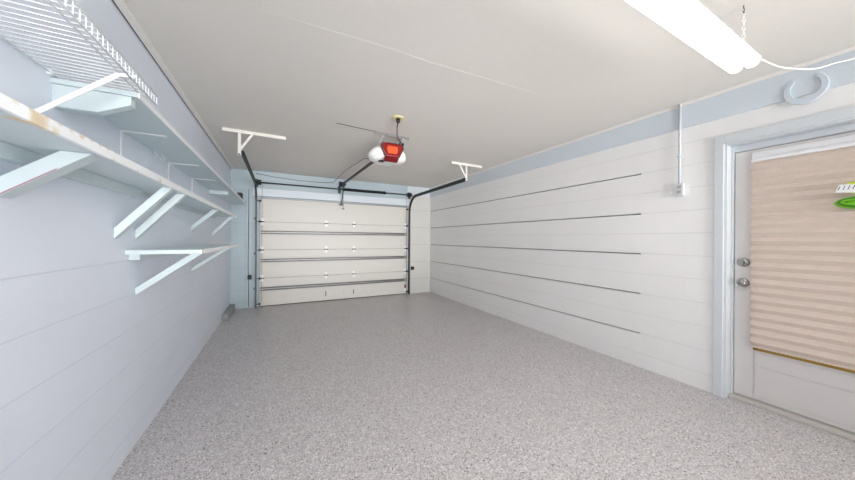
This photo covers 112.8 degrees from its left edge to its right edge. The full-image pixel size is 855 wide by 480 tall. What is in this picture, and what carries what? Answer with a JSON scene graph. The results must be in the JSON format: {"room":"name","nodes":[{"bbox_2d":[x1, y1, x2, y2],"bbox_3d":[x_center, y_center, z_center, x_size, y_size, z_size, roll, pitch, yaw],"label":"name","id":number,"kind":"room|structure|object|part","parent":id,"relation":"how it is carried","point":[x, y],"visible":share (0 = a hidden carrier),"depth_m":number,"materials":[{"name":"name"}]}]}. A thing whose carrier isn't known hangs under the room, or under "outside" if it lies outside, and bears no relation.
{"room":"garage","nodes":[
{"label":"garage","id":0,"kind":"room"},
{"bbox_2d":[0,0,230,479],"bbox_3d":[-1.543,0.011,1.030,0.210,2.535,9.650,0,0,-27],"label":"wall","id":1,"kind":"structure","parent":0,"point":[88,362],"depth_m":1.33,"materials":[{"name":"white paint"}]},
{"bbox_2d":[0,0,157,112],"bbox_3d":[-1.001,-0.528,0.544,0.304,0.234,1.492,0,0,-27],"label":"wire shelf","id":2,"kind":"object","parent":1,"relation":"attached to","point":[103,81],"visible":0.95,"depth_m":0.97,"materials":[{"name":"white metal"}]},
{"bbox_2d":[0,93,236,238],"bbox_3d":[-1.750,-0.163,1.925,0.246,0.328,4.530,0,0,-27],"label":"wall shelf","id":3,"kind":"object","parent":1,"relation":"attached to","point":[47,150],"visible":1,"depth_m":0.97,"materials":[{"name":"paint"}]},
{"bbox_2d":[51,77,246,204],"bbox_3d":[-2.360,-0.530,3.114,0.255,0.206,4.414,0,0,-27],"label":"wall shelf","id":4,"kind":"object","parent":1,"relation":"attached to","point":[130,112],"visible":0.95,"depth_m":1.51,"materials":[{"name":"paint"}]},
{"bbox_3d":[-2.648,-0.590,3.603,0.195,0.046,0.040,0,0,-27],"label":"support arm","id":5,"kind":"part","parent":4,"relation":"part of","materials":[{"name":"paint"}]},
{"bbox_2d":[112,0,233,168],"bbox_3d":[-1.343,-1.248,0.960,0.045,0.014,9.350,0,0,-27],"label":"trim","id":6,"kind":"structure","parent":1,"relation":"attached to","point":[121,4],"depth_m":2.00,"materials":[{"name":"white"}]},
{"bbox_2d":[125,244,238,294],"bbox_3d":[-2.005,0.204,2.526,0.352,0.282,1.830,0,0,-27],"label":"wall shelf","id":7,"kind":"object","parent":1,"relation":"attached to","point":[194,251],"visible":1,"depth_m":1.82,"materials":[{"name":"metal"}]},
{"bbox_2d":[230,169,430,308],"bbox_3d":[-1.708,0.010,6.184,4.250,2.535,0.250,0,0,-27],"label":"wall","id":8,"kind":"structure","parent":0,"point":[241,179],"depth_m":5.71,"materials":[{"name":"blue paint"}]},
{"bbox_2d":[245,188,252,307],"bbox_3d":[-3.278,0.166,5.216,0.112,2.200,0.022,0,0,-27],"label":"trim","id":9,"kind":"structure","parent":8,"relation":"attached to","point":[249,191],"depth_m":5.21,"materials":[{"name":"white wood"}]},
{"bbox_2d":[241,151,256,307],"bbox_3d":[-2.678,0.119,4.282,0.046,2.303,2.208,0,0,-27],"label":"door track","id":10,"kind":"object","parent":8,"relation":"attached to","point":[243,155],"visible":1,"depth_m":5.21,"materials":[{"name":"grey metal"}]},
{"bbox_2d":[248,205,251,306],"bbox_3d":[-3.240,0.157,5.176,0.062,2.160,0.082,0,0,-27],"label":"strip","id":11,"kind":"object","parent":8,"relation":"attached to","point":[249,276],"visible":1,"depth_m":5.19,"materials":[{"name":"black plastic"}]},
{"bbox_2d":[256,197,408,306],"bbox_3d":[-1.812,0.251,5.991,3.070,2.051,0.098,0,0,-27],"label":"garage door","id":12,"kind":"structure","parent":8,"relation":"in","point":[310,250],"depth_m":5.87,"materials":[{"name":"white metal"}]},
{"bbox_3d":[-1.829,1.005,6.014,2.980,0.519,0.046,0,0,-27],"label":"door","id":13,"kind":"part","parent":12,"relation":"part of","materials":[{"name":"white metal"}]},
{"bbox_3d":[-1.825,0.479,6.014,2.980,0.528,0.046,0,0,-27],"label":"door","id":14,"kind":"part","parent":12,"relation":"part of","materials":[{"name":"white metal"}]},
{"bbox_3d":[-1.822,-0.052,6.014,2.980,0.527,0.046,0,0,-27],"label":"door","id":15,"kind":"part","parent":12,"relation":"part of","materials":[{"name":"white metal"}]},
{"bbox_3d":[-1.818,-0.547,6.014,2.980,0.457,0.046,0,0,-27],"label":"door","id":16,"kind":"part","parent":12,"relation":"part of","materials":[{"name":"white metal"}]},
{"bbox_2d":[253,188,411,205],"bbox_3d":[-1.798,-0.865,5.982,3.208,0.140,0.020,0,0,-27],"label":"trim","id":17,"kind":"structure","parent":8,"relation":"attached to","point":[260,192],"depth_m":5.84,"materials":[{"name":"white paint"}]},
{"bbox_2d":[254,179,412,294],"bbox_3d":[-1.775,0.035,5.923,3.170,2.285,0.152,0,0,-27],"label":"shaft","id":18,"kind":"object","parent":8,"relation":"attached to","point":[258,182],"visible":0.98,"depth_m":5.92,"materials":[{"name":"grey metal"}]},
{"bbox_2d":[408,178,465,293],"bbox_3d":[0.090,0.143,5.687,0.046,2.296,2.290,0,0,-27],"label":"door track","id":19,"kind":"object","parent":8,"relation":"attached to","point":[463,179],"visible":1,"depth_m":6.50,"materials":[{"name":"grey metal"}]},
{"bbox_2d":[111,292,854,479],"bbox_3d":[0.404,1.368,2.046,4.620,0.150,9.650,0,0,-27],"label":"floor","id":20,"kind":"structure","parent":0,"point":[423,385],"depth_m":2.11,"materials":[{"name":"grey concrete"}]},
{"bbox_2d":[222,304,234,320],"bbox_3d":[-3.317,1.216,4.747,0.085,0.100,0.775,0,0,-27],"label":"curb","id":21,"kind":"object","parent":20,"relation":"on","point":[226,315],"visible":1,"depth_m":4.57,"materials":[{"name":"grey concrete"}]},
{"bbox_2d":[124,0,854,187],"bbox_3d":[0.423,-1.302,2.046,4.620,0.120,9.650,0,0,-27],"label":"ceiling","id":22,"kind":"structure","parent":0,"point":[240,65],"depth_m":2.07,"materials":[{"name":"paint"}]},
{"bbox_2d":[222,127,285,154],"bbox_3d":[-2.041,-1.115,3.371,0.646,0.290,0.048,0,0,-27],"label":"hanger","id":23,"kind":"object","parent":22,"relation":"attached to","point":[239,132],"visible":1,"depth_m":3.31,"materials":[{"name":"white paint"}]},
{"bbox_2d":[339,131,408,208],"bbox_3d":[-1.070,-0.928,4.709,0.500,0.666,2.950,0,0,-27],"label":"garage door opener","id":24,"kind":"object","parent":22,"relation":"attached to","point":[387,154],"visible":1,"depth_m":3.49,"materials":[{"name":"white plastic"}]},
{"bbox_2d":[256,158,368,182],"bbox_3d":[-1.646,-1.114,4.870,2.994,0.193,1.057,0,0,34],"label":"wire","id":25,"kind":"object","parent":24,"relation":"attached to","point":[364,158],"visible":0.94,"depth_m":5.43,"materials":[{"name":"black plastic"}]},
{"bbox_3d":[-1.195,-1.117,4.818,0.032,0.068,2.461,0,0,-28],"label":"drive rail","id":26,"kind":"part","parent":24,"relation":"part of","materials":[{"name":"black metal"}]},
{"bbox_2d":[368,145,383,162],"bbox_3d":[-0.664,-1.077,3.567,0.165,0.197,0.310,0,0,-27],"label":"light","id":27,"kind":"object","parent":24,"relation":"attached to","point":[376,155],"depth_m":3.48,"materials":[{"name":"white plastic"}]},
{"bbox_2d":[392,152,405,164],"bbox_3d":[-0.367,-1.075,3.721,0.165,0.197,0.310,0,0,-27],"label":"light","id":28,"kind":"object","parent":24,"relation":"attached to","point":[402,159],"depth_m":3.63,"materials":[{"name":"white plastic"}]},
{"bbox_2d":[392,115,403,143],"bbox_3d":[-0.302,-1.212,3.218,0.122,0.071,0.717,0,0,0],"label":"outlet","id":29,"kind":"object","parent":22,"relation":"attached to","point":[397,118],"visible":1,"depth_m":2.91,"materials":[{"name":"beige"}]},
{"bbox_3d":[-0.302,-1.241,2.920,0.115,0.012,0.115,0,0,-27],"label":"plate","id":30,"kind":"part","parent":29,"relation":"part of","materials":[{"name":"beige plastic"}]},
{"bbox_2d":[261,10,564,102],"bbox_3d":[0.175,-1.243,2.068,2.402,0.001,0.024,0,0,-26],"label":"trim","id":31,"kind":"structure","parent":22,"relation":"attached to","point":[261,10],"depth_m":1.87,"materials":[{"name":"paint"}]},
{"bbox_2d":[451,161,481,181],"bbox_3d":[0.642,-1.090,4.695,0.606,0.300,0.048,0,0,-27],"label":"hanger","id":32,"kind":"object","parent":22,"relation":"attached to","point":[458,163],"visible":1,"depth_m":4.68,"materials":[{"name":"white paint"}]},
{"bbox_2d":[625,0,854,73],"bbox_3d":[1.102,-1.066,1.143,3.522,0.342,0.370,0,0,-22],"label":"light","id":33,"kind":"object","parent":22,"relation":"hanging from","point":[690,21],"visible":1,"depth_m":1.25,"materials":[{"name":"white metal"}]},
{"bbox_3d":[1.669,-1.082,1.499,0.010,0.246,0.010,0,0,18],"label":"hanging chain","id":34,"kind":"part","parent":33,"relation":"part of","materials":[{"name":"white metal"}]},
{"bbox_3d":[2.232,-1.059,1.650,1.135,0.218,0.198,0,0,-7],"label":"power cord","id":35,"kind":"part","parent":33,"relation":"part of","materials":[{"name":"white plastic"}]},
{"bbox_2d":[430,82,854,392],"bbox_3d":[2.302,0.039,2.858,0.200,2.535,9.350,0,0,-27],"label":"wall","id":36,"kind":"structure","parent":0,"point":[599,252],"depth_m":3.16,"materials":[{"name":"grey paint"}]},
{"bbox_2d":[429,46,854,188],"bbox_3d":[2.209,-1.218,2.805,0.030,0.022,9.350,0,0,-27],"label":"trim","id":37,"kind":"structure","parent":36,"relation":"attached to","point":[850,49],"depth_m":2.46,"materials":[{"name":"white wood"}]},
{"bbox_2d":[430,50,854,196],"bbox_3d":[2.218,-1.108,2.798,0.019,0.199,9.329,0,0,-27],"label":"trim","id":38,"kind":"structure","parent":36,"relation":"attached to","point":[769,91],"depth_m":2.50,"materials":[{"name":"blue paint"}]},
{"bbox_2d":[675,104,684,195],"bbox_3d":[2.309,-0.810,2.593,0.042,0.834,0.060,0,0,-27],"label":"outlet box","id":39,"kind":"object","parent":36,"relation":"attached to","point":[680,187],"visible":1,"depth_m":2.58,"materials":[{"name":"white"}]},
{"bbox_3d":[2.291,-0.451,2.586,0.004,0.105,0.056,0,0,-27],"label":"plate","id":40,"kind":"part","parent":39,"relation":"part of","materials":[{"name":"white plastic"}]},
{"bbox_2d":[713,106,854,441],"bbox_3d":[2.764,0.230,1.942,0.222,2.160,1.127,0,0,-27],"label":"door frame","id":41,"kind":"structure","parent":36,"relation":"attached to","point":[839,121],"depth_m":2.34,"materials":[{"name":"white wood"}]},
{"bbox_2d":[734,132,854,432],"bbox_3d":[2.756,0.283,1.937,0.111,1.982,0.939,0,0,-27],"label":"door","id":42,"kind":"structure","parent":36,"relation":"in","point":[825,393],"depth_m":2.16,"materials":[{"name":"paint"}]},
{"bbox_3d":[2.537,0.353,2.295,0.052,0.054,0.054,0,0,-27],"label":"knob handle","id":43,"kind":"part","parent":42,"relation":"part of","materials":[{"name":"silver metal"}]},
{"bbox_3d":[2.566,0.353,2.310,0.015,0.074,0.074,0,0,-27],"label":"knob","id":44,"kind":"part","parent":42,"relation":"part of","materials":[{"name":"silver metal"}]},
{"bbox_2d":[750,143,854,370],"bbox_3d":[2.746,0.114,1.918,0.031,1.480,0.763,0,0,-27],"label":"pleated shade","id":45,"kind":"object","parent":42,"relation":"attached to","point":[802,291],"visible":0.99,"depth_m":2.03,"materials":[{"name":"fabric"}]},
{"bbox_3d":[2.743,0.848,1.919,0.024,0.012,0.763,0,0,-27],"label":"rail","id":46,"kind":"part","parent":45,"relation":"part of","materials":[{"name":"paper"}]},
{"bbox_3d":[2.753,-0.617,1.919,0.027,0.018,0.763,0,0,-27],"label":"head rail","id":47,"kind":"part","parent":45,"relation":"part of","materials":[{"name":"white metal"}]},
{"bbox_3d":[2.767,-0.650,1.932,0.020,0.070,0.757,0,0,-27],"label":"rail","id":48,"kind":"part","parent":42,"relation":"part of","materials":[{"name":"white"}]},
{"bbox_3d":[2.765,0.132,1.936,0.018,1.495,0.730,0,0,-27],"label":"lite frame","id":49,"kind":"part","parent":42,"relation":"part of","materials":[{"name":"white wood"}]},
{"bbox_3d":[2.760,1.070,1.938,0.006,0.330,0.712,0,0,-27],"label":"kick panel","id":50,"kind":"part","parent":42,"relation":"part of","materials":[{"name":"paint"}]},
{"bbox_2d":[783,72,829,104],"bbox_3d":[2.627,-1.034,1.975,0.010,0.186,0.195,0,0,-27],"label":"horseshoe","id":51,"kind":"object","parent":36,"relation":"attached to","point":[824,78],"visible":1,"depth_m":1.96,"materials":[{"name":"white paint"}]},
{"bbox_3d":[2.845,-0.545,1.689,0.091,0.331,0.024,0,0,-27],"label":"hook","id":52,"kind":"object","parent":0,"visible":0},
{"bbox_2d":[834,181,854,208],"bbox_3d":[2.806,-0.283,1.670,0.044,0.197,0.482,0,0,-27],"label":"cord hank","id":53,"kind":"object","parent":52,"relation":"hanging from","point":[848,202],"visible":1,"depth_m":1.84,"materials":[{"name":"green plastic"}]}
]}

